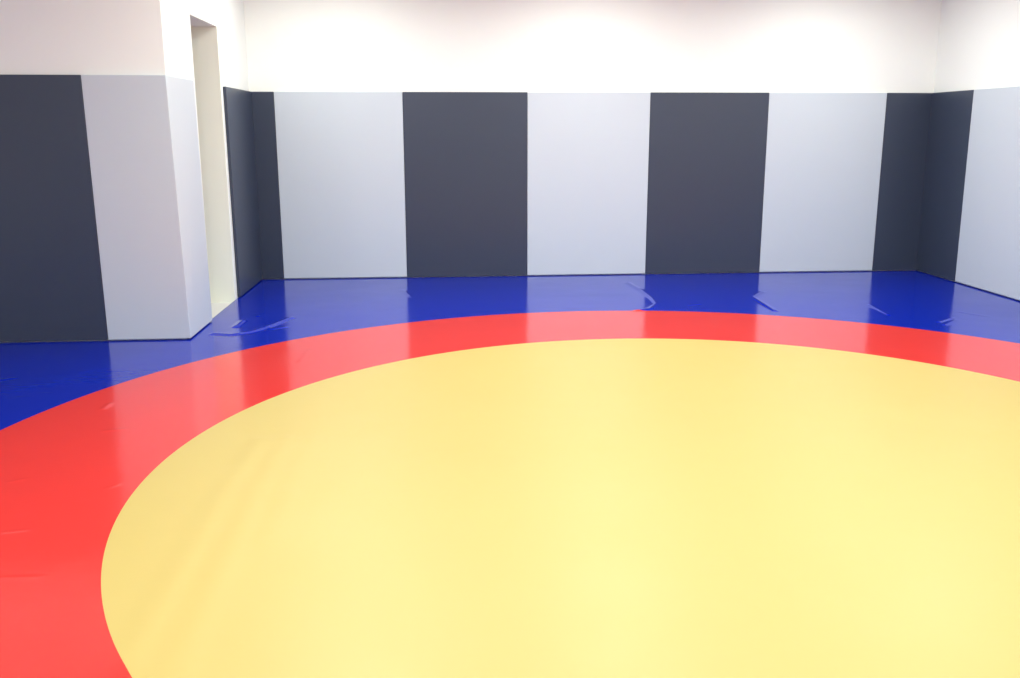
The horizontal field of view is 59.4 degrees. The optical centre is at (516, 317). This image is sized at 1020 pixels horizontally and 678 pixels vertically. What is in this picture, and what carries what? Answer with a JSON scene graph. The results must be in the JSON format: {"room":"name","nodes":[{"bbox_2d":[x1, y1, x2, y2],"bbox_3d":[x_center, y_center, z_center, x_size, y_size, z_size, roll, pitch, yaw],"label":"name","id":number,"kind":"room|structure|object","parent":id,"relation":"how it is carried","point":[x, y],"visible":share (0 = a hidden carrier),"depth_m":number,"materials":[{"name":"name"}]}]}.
{"room":"wrestling gym","nodes":[
{"label":"wrestling gym","id":0,"kind":"room"},
{"bbox_2d":[0,0,154,341],"bbox_3d":[-4.491,-1.435,6.624,3.309,3.345,0.200,-1,12,-4],"label":"wall","id":1,"kind":"structure","parent":0,"point":[38,37],"depth_m":6.49,"materials":[{"name":"white paint"}]},
{"bbox_2d":[0,75,107,341],"bbox_3d":[-3.852,-0.793,6.691,1.352,1.990,0.027,-1,12,-4],"label":"wall pad","id":2,"kind":"object","parent":1,"relation":"attached to","point":[51,285],"visible":1,"depth_m":6.71,"materials":[{"name":"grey plastic"}]},
{"bbox_2d":[81,75,211,339],"bbox_3d":[-2.897,-0.878,7.091,0.636,1.990,0.693,-1,12,-4],"label":"wall pad","id":3,"kind":"object","parent":1,"relation":"attached to","point":[142,133],"visible":1,"depth_m":6.79,"materials":[{"name":"grey plastic"}]},
{"bbox_2d":[126,0,248,339],"bbox_3d":[-2.827,-1.740,8.065,0.240,3.345,2.876,-1,12,-4],"label":"wall","id":4,"kind":"structure","parent":0,"point":[160,40],"depth_m":7.09,"materials":[{"name":"white paint"}]},
{"bbox_2d":[190,14,234,302],"bbox_3d":[-2.811,-1.309,7.937,0.238,2.555,0.885,-1,12,-4],"label":"doorway","id":5,"kind":"structure","parent":4,"relation":"attached to","point":[203,33],"depth_m":8.34,"materials":[{"name":"white paint"}]},
{"bbox_2d":[223,87,283,296],"bbox_3d":[-2.645,-1.291,9.057,0.254,1.990,1.147,-1,12,-4],"label":"mat","id":6,"kind":"object","parent":4,"relation":"attached to","point":[249,116],"visible":1,"depth_m":9.39,"materials":[{"name":"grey plastic"}]},
{"bbox_2d":[211,302,231,317],"bbox_3d":[-0.262,0.916,3.905,11.244,0.150,12.885,-1,12,-4],"label":"floor","id":7,"kind":"structure","parent":0,"point":[216,308],"depth_m":8.38,"materials":[{"name":"grey tile"}]},
{"bbox_2d":[0,270,1019,677],"bbox_3d":[-0.260,0.823,3.888,10.831,0.040,12.472,-1,12,-4],"label":"mat","id":8,"kind":"object","parent":7,"relation":"on","point":[760,474],"visible":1,"depth_m":4.16,"materials":[{"name":"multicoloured plastic"}]},
{"bbox_2d":[244,0,941,278],"bbox_3d":[-0.089,-2.104,9.785,9.895,3.345,0.200,-1,12,-4],"label":"wall","id":9,"kind":"structure","parent":0,"point":[704,46],"depth_m":9.59,"materials":[{"name":"white paint"}]},
{"bbox_2d":[274,92,406,277],"bbox_3d":[-1.890,-1.420,9.665,1.344,1.990,0.027,-1,12,-4],"label":"mat","id":10,"kind":"object","parent":9,"relation":"attached to","point":[340,155],"visible":1,"depth_m":9.64,"materials":[{"name":"grey plastic"}]},
{"bbox_2d":[403,92,526,276],"bbox_3d":[-0.555,-1.443,9.767,1.336,1.990,0.027,-1,12,-4],"label":"mat","id":11,"kind":"object","parent":9,"relation":"attached to","point":[465,153],"visible":1,"depth_m":9.75,"materials":[{"name":"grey plastic"}]},
{"bbox_2d":[527,92,650,274],"bbox_3d":[0.782,-1.467,9.870,1.342,1.990,0.027,-1,12,-4],"label":"mat","id":12,"kind":"object","parent":9,"relation":"attached to","point":[588,152],"visible":1,"depth_m":9.85,"materials":[{"name":"grey plastic"}]},
{"bbox_2d":[645,92,768,272],"bbox_3d":[2.111,-1.490,9.972,1.323,1.990,0.027,-1,12,-4],"label":"mat","id":13,"kind":"object","parent":9,"relation":"attached to","point":[707,151],"visible":1,"depth_m":9.95,"materials":[{"name":"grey plastic"}]},
{"bbox_2d":[759,93,886,271],"bbox_3d":[3.438,-1.513,10.073,1.342,1.990,0.027,-1,12,-4],"label":"mat","id":14,"kind":"object","parent":9,"relation":"attached to","point":[824,150],"visible":1,"depth_m":10.05,"materials":[{"name":"grey plastic"}]},
{"bbox_2d":[918,0,1019,300],"bbox_3d":[5.249,-0.870,3.870,0.200,3.345,12.685,-1,12,-4],"label":"wall","id":15,"kind":"structure","parent":0,"point":[979,40],"depth_m":9.13,"materials":[{"name":"white paint"}]},
{"bbox_2d":[872,90,973,280],"bbox_3d":[4.408,-1.447,9.753,0.550,1.990,0.832,-1,12,-4],"label":"mat","id":16,"kind":"object","parent":15,"relation":"attached to","point":[926,135],"visible":1,"depth_m":10.00,"materials":[{"name":"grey plastic"}]},
{"bbox_2d":[955,86,1019,299],"bbox_3d":[4.754,-1.229,8.713,0.027,1.990,1.349,-1,12,-4],"label":"mat","id":17,"kind":"object","parent":15,"relation":"attached to","point":[988,258],"visible":1,"depth_m":8.87,"materials":[{"name":"grey plastic"}]}
]}

